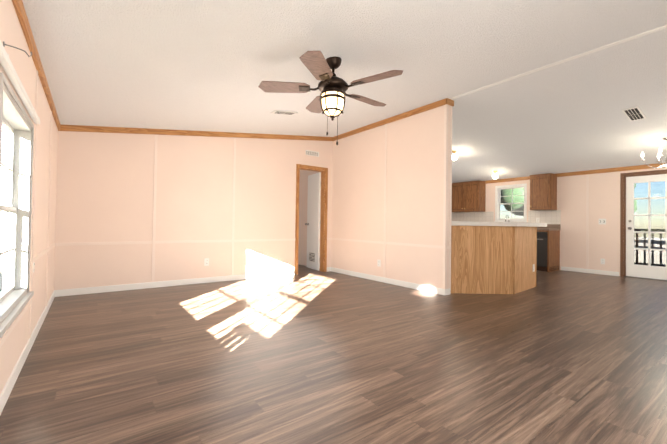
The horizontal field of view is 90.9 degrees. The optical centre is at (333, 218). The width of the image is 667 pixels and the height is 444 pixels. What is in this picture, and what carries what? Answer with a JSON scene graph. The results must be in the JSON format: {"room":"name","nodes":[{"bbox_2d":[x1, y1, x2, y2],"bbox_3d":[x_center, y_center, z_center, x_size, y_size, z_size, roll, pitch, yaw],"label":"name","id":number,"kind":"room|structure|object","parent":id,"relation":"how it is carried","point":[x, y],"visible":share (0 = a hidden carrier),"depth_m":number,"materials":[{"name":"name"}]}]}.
{"room":"empty living room","nodes":[
{"label":"empty living room","id":0,"kind":"room"},
{"bbox_2d":[0,0,57,393],"bbox_3d":[-1.757,-0.506,1.702,0.120,2.950,8.940,1,-1,-37],"label":"wall","id":1,"kind":"structure","parent":0,"point":[17,339],"depth_m":2.63,"materials":[{"name":"paint"}]},
{"bbox_2d":[0,72,33,337],"bbox_3d":[-1.900,-0.065,1.905,0.150,1.226,1.076,1,-1,-37],"label":"window","id":2,"kind":"structure","parent":1,"relation":"in","point":[17,206],"depth_m":2.24,"materials":[{"name":"grey plastic"}]},
{"bbox_2d":[3,41,31,56],"bbox_3d":[-1.438,-0.958,1.474,0.103,0.325,0.314,1,-1,-37],"label":"curtain hook","id":3,"kind":"object","parent":1,"relation":"attached to","point":[4,44],"visible":0.92,"depth_m":1.58,"materials":[{"name":"silver metal"}]},
{"bbox_2d":[0,40,39,123],"bbox_3d":[-1.487,-0.720,1.479,0.040,0.050,2.280,1,-1,-37],"label":"blind headrail","id":4,"kind":"object","parent":1,"relation":"attached to","point":[7,66],"visible":1,"depth_m":1.67,"materials":[{"name":"white plastic"}]},
{"bbox_2d":[0,290,55,414],"bbox_3d":[-1.318,0.925,1.174,0.015,0.085,7.340,1,-1,-37],"label":"baseboard","id":5,"kind":"structure","parent":1,"relation":"attached to","point":[9,385],"depth_m":2.13,"materials":[{"name":"white wood"}]},
{"bbox_2d":[54,131,332,289],"bbox_3d":[-1.796,-0.451,5.471,4.310,2.950,0.120,1,-1,-37],"label":"wall","id":6,"kind":"structure","parent":0,"point":[105,187],"depth_m":4.95,"materials":[{"name":"paint"}]},
{"bbox_2d":[56,270,294,296],"bbox_3d":[-2.106,0.973,5.152,3.430,0.085,0.012,1,-1,-37],"label":"baseboard","id":7,"kind":"structure","parent":6,"relation":"attached to","point":[100,289],"depth_m":4.84,"materials":[{"name":"white wood"}]},
{"bbox_2d":[204,258,208,265],"bbox_3d":[-2.018,0.687,5.221,0.072,0.115,0.008,1,-1,-37],"label":"electrical outlet plate","id":8,"kind":"object","parent":6,"relation":"attached to","point":[206,260],"depth_m":5.22,"materials":[{"name":"white plastic"}]},
{"bbox_2d":[295,164,327,274],"bbox_3d":[-0.456,0.012,6.453,0.730,2.090,0.135,1,-1,-37],"label":"door frame","id":9,"kind":"structure","parent":6,"relation":"attached to","point":[324,208],"depth_m":6.59,"materials":[{"name":"brown wood"}]},
{"bbox_2d":[306,150,318,156],"bbox_3d":[-0.412,-1.281,6.420,0.310,0.095,0.008,1,-1,-37],"label":"air vent","id":10,"kind":"object","parent":6,"relation":"in","point":[312,153],"visible":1,"depth_m":6.42,"materials":[{"name":"white plastic"}]},
{"bbox_2d":[305,172,320,270],"bbox_3d":[-0.454,0.053,6.907,0.122,1.998,0.584,1,-1,-29],"label":"interior door","id":11,"kind":"structure","parent":6,"relation":"in","point":[313,223],"depth_m":6.87,"materials":[{"name":"white wood"}]},
{"bbox_2d":[0,264,666,443],"bbox_3d":[1.815,1.108,4.345,9.430,0.100,9.300,1,-1,-37],"label":"floor","id":12,"kind":"structure","parent":0,"point":[305,355],"depth_m":2.24,"materials":[{"name":"brown wood"}]},
{"bbox_2d":[451,225,542,293],"bbox_3d":[2.259,0.594,5.218,1.698,0.966,1.271,1,-1,-37],"label":"kitchen island","id":13,"kind":"object","parent":12,"relation":"on","point":[493,257],"depth_m":4.68,"materials":[{"name":"brown wood"}]},
{"bbox_2d":[451,221,546,226],"bbox_3d":[2.381,0.084,5.336,2.014,0.062,1.382,1,-1,-37],"label":"island countertop","id":14,"kind":"structure","parent":13,"relation":"on","point":[452,222],"depth_m":4.66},
{"bbox_2d":[537,233,554,271],"bbox_3d":[4.501,0.714,7.335,0.304,0.852,0.592,1,-1,-37],"label":"base cabinet","id":15,"kind":"object","parent":12,"relation":"on","point":[545,241],"depth_m":7.09,"materials":[{"name":"brown wood"}]},
{"bbox_2d":[537,232,547,266],"bbox_3d":[4.481,0.661,7.320,0.356,0.746,0.592,1,-1,-37],"label":"dishwasher","id":16,"kind":"object","parent":15,"relation":"in","point":[542,237],"depth_m":7.07,"materials":[{"name":"black plastic"}]},
{"bbox_2d":[537,229,554,232],"bbox_3d":[3.681,0.258,8.728,0.640,0.070,3.882,1,-1,-37],"label":"countertop","id":17,"kind":"structure","parent":15,"relation":"on","point":[538,230],"depth_m":7.09,"materials":[{"name":"brown wood"}]},
{"bbox_2d":[555,229,558,270],"bbox_3d":[4.764,0.703,7.530,0.310,0.886,0.600,1,-1,-37],"label":"base cabinet","id":18,"kind":"object","parent":12,"relation":"on","point":[556,230],"depth_m":7.26,"materials":[{"name":"brown wood"}]},
{"bbox_2d":[22,0,666,182],"bbox_3d":[1.850,-1.406,4.382,9.530,0.681,9.300,1,-1,-37],"label":"ceiling","id":19,"kind":"structure","parent":0,"point":[201,65],"depth_m":3.18,"materials":[{"name":"white paint"}]},
{"bbox_2d":[271,110,297,114],"bbox_3d":[-0.676,-1.464,4.525,0.338,0.054,0.140,1,-1,-37],"label":"ceiling vent","id":20,"kind":"object","parent":19,"relation":"in","point":[283,112],"visible":1,"depth_m":4.50,"materials":[{"name":"white plastic"}]},
{"bbox_2d":[258,51,402,144],"bbox_3d":[0.032,-1.050,2.990,1.223,0.785,1.266,1,-1,-37],"label":"ceiling fan","id":21,"kind":"object","parent":19,"relation":"hanging from","point":[329,101],"visible":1,"depth_m":2.87,"materials":[{"name":"brown wood"}]},
{"bbox_2d":[452,150,456,159],"bbox_3d":[2.481,-1.299,6.742,0.126,0.195,0.128,1,-1,-37],"label":"kitchen ceiling light","id":22,"kind":"object","parent":19,"relation":"attached to","point":[454,156],"visible":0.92,"depth_m":6.70,"materials":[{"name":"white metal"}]},
{"bbox_2d":[492,171,497,178],"bbox_3d":[3.842,-1.043,7.787,0.126,0.195,0.128,1,-1,-37],"label":"kitchen ceiling light","id":23,"kind":"object","parent":19,"relation":"attached to","point":[495,176],"visible":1,"depth_m":7.75,"materials":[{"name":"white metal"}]},
{"bbox_2d":[449,25,666,99],"bbox_3d":[3.026,-1.693,2.731,0.060,0.022,4.646,1,-1,-37],"label":"trim","id":24,"kind":"structure","parent":19,"relation":"attached to","point":[580,55],"depth_m":3.44,"materials":[{"name":"white"}]},
{"bbox_2d":[621,106,646,120],"bbox_3d":[4.054,-1.412,4.423,0.458,0.069,0.170,1,-1,-37],"label":"ceiling vent","id":25,"kind":"object","parent":19,"relation":"in","point":[634,113],"visible":0.96,"depth_m":4.40,"materials":[{"name":"white plastic"}]},
{"bbox_2d":[641,137,666,168],"bbox_3d":[5.091,-1.016,5.017,0.591,0.453,0.594,1,-1,-37],"label":"chandelier","id":26,"kind":"object","parent":19,"relation":"hanging from","point":[658,156],"visible":1,"depth_m":5.05,"materials":[{"name":"white glass"}]},
{"bbox_2d":[298,105,449,288],"bbox_3d":[0.408,-0.317,6.214,0.120,2.765,4.030,1,-1,-37],"label":"wall","id":27,"kind":"structure","parent":0,"point":[415,180],"depth_m":5.36,"materials":[{"name":"paint"}]},
{"bbox_2d":[330,267,446,294],"bbox_3d":[0.745,1.019,5.604,0.018,0.085,2.682,1,-1,-37],"label":"baseboard","id":28,"kind":"structure","parent":27,"relation":"attached to","point":[441,291],"depth_m":5.28,"materials":[{"name":"white wood"}]},
{"bbox_2d":[485,167,666,275],"bbox_3d":[5.430,-0.328,7.032,0.120,2.950,8.940,1,-1,-37],"label":"wall","id":29,"kind":"structure","parent":0,"point":[604,203],"depth_m":6.94,"materials":[{"name":"paint"}]},
{"bbox_2d":[452,181,486,212],"bbox_3d":[3.679,-0.598,9.018,0.332,0.810,0.855,1,-1,-37],"label":"upper cabinet","id":30,"kind":"object","parent":29,"relation":"attached to","point":[468,200],"depth_m":8.81,"materials":[{"name":"brown wood"}]},
{"bbox_2d":[494,183,526,221],"bbox_3d":[4.486,-0.387,8.281,0.150,0.936,0.786,1,-1,-37],"label":"kitchen window","id":31,"kind":"structure","parent":29,"relation":"in","point":[498,198],"depth_m":8.30,"materials":[{"name":"white"}]},
{"bbox_2d":[520,225,558,228],"bbox_3d":[3.932,0.179,8.915,0.018,0.100,3.882,1,-1,-37],"label":"backsplash","id":32,"kind":"structure","parent":29,"relation":"attached to","point":[548,226],"depth_m":7.49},
{"bbox_2d":[530,173,556,212],"bbox_3d":[4.797,-0.605,7.511,0.332,0.810,0.440,1,-1,-37],"label":"upper cabinet","id":33,"kind":"object","parent":29,"relation":"attached to","point":[543,187],"depth_m":7.39,"materials":[{"name":"brown wood"}]},
{"bbox_2d":[561,266,618,275],"bbox_3d":[5.387,1.103,6.932,0.012,0.085,1.000,1,-1,-37],"label":"baseboard","id":34,"kind":"structure","parent":29,"relation":"attached to","point":[592,271],"depth_m":6.90,"materials":[{"name":"white wood"}]},
{"bbox_2d":[599,219,605,223],"bbox_3d":[5.538,0.055,6.763,0.012,0.120,0.120,1,-1,-37],"label":"light switch plate","id":35,"kind":"object","parent":29,"relation":"attached to","point":[601,221],"depth_m":6.76,"materials":[{"name":"white plastic"}]},
{"bbox_2d":[620,169,666,280],"bbox_3d":[6.072,0.118,6.138,0.136,2.050,1.060,1,-1,-37],"label":"door frame","id":36,"kind":"structure","parent":29,"relation":"attached to","point":[623,176],"depth_m":6.48,"materials":[{"name":"brown"}]},
{"bbox_2d":[626,174,666,279],"bbox_3d":[6.033,0.145,6.108,0.118,1.947,0.902,1,-1,-37],"label":"exterior door","id":37,"kind":"structure","parent":29,"relation":"in","point":[654,271],"depth_m":6.26,"materials":[{"name":"white"}]},
{"bbox_3d":[4.464,-0.432,0.825,8.830,2.950,0.120,1,-1,-37],"label":"wall","id":38,"kind":"structure","parent":0,"visible":0},
{"bbox_2d":[0,70,55,347],"bbox_3d":[-1.306,-0.119,1.188,0.009,2.005,7.340,1,-1,-37],"label":"trim","id":39,"kind":"structure","parent":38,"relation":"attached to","point":[36,257],"depth_m":2.46,"materials":[{"name":"beige"}]},
{"bbox_2d":[12,0,61,130],"bbox_3d":[-1.287,-1.165,1.207,0.029,0.081,7.340,1,-1,-37],"label":"crown molding","id":40,"kind":"structure","parent":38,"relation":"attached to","point":[23,19],"depth_m":2.25,"materials":[{"name":"brown wood"}]},
{"bbox_2d":[56,135,294,281],"bbox_3d":[-2.090,-0.221,5.171,3.430,2.304,0.009,1,-1,-37],"label":"trim","id":41,"kind":"structure","parent":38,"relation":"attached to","point":[153,242],"depth_m":4.80,"materials":[{"name":"beige"}]},
{"bbox_2d":[61,125,332,140],"bbox_3d":[-1.728,-1.392,5.435,4.289,0.645,0.024,1,-1,-37],"label":"crown molding","id":42,"kind":"structure","parent":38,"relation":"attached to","point":[76,128],"depth_m":5.00,"materials":[{"name":"brown wood"}]},
{"bbox_2d":[328,104,447,288],"bbox_3d":[0.768,-0.308,5.630,0.019,2.569,2.678,1,-1,-37],"label":"trim","id":43,"kind":"structure","parent":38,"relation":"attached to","point":[444,247],"depth_m":4.58,"materials":[{"name":"beige"}]},
{"bbox_2d":[333,98,448,140],"bbox_3d":[0.797,-1.634,5.616,0.028,0.083,2.644,1,-1,-37],"label":"crown molding","id":44,"kind":"structure","parent":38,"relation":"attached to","point":[445,101],"depth_m":5.30,"materials":[{"name":"brown wood"}]},
{"bbox_2d":[449,99,453,106],"bbox_3d":[0.481,-1.627,6.259,0.049,0.080,4.054,1,-1,-37],"label":"crown molding","id":45,"kind":"structure","parent":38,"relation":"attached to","point":[451,102],"depth_m":4.61,"materials":[{"name":"brown wood"}]},
{"bbox_2d":[485,163,666,183],"bbox_3d":[5.381,-0.987,6.999,0.024,0.080,8.700,1,-1,-37],"label":"crown molding","id":46,"kind":"structure","parent":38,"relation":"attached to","point":[638,167],"depth_m":6.90,"materials":[{"name":"brown wood"}]},
{"label":"outside","id":47,"kind":"structure","parent":0,"visible":0},
{"bbox_2d":[0,228,665,291],"bbox_3d":[1.912,1.894,13.565,140.000,0.100,140.000,1,-1,-37],"label":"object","id":48,"kind":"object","parent":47,"point":[2,257],"depth_m":20.83,"materials":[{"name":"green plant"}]},
{"bbox_2d":[501,188,523,215],"bbox_3d":[13.016,-0.699,21.135,4.172,5.720,5.367,1,-1,-37],"label":"tree","id":49,"kind":"object","parent":48,"relation":"on","point":[508,196],"depth_m":20.42,"materials":[{"name":"green plant"}]},
{"bbox_2d":[634,183,636,211],"bbox_3d":[11.499,-0.623,14.337,3.967,5.364,3.308,1,-1,-37],"label":"tree","id":50,"kind":"object","parent":48,"relation":"on","point":[635,207],"depth_m":13.90,"materials":[{"name":"green plant"}]},
{"bbox_2d":[634,229,665,266],"bbox_3d":[7.013,1.018,6.893,2.290,1.600,2.800,1,-1,-37],"label":"railing","id":51,"kind":"object","parent":48,"relation":"on","point":[652,247],"depth_m":7.87,"materials":[{"name":"black metal"}]}
]}

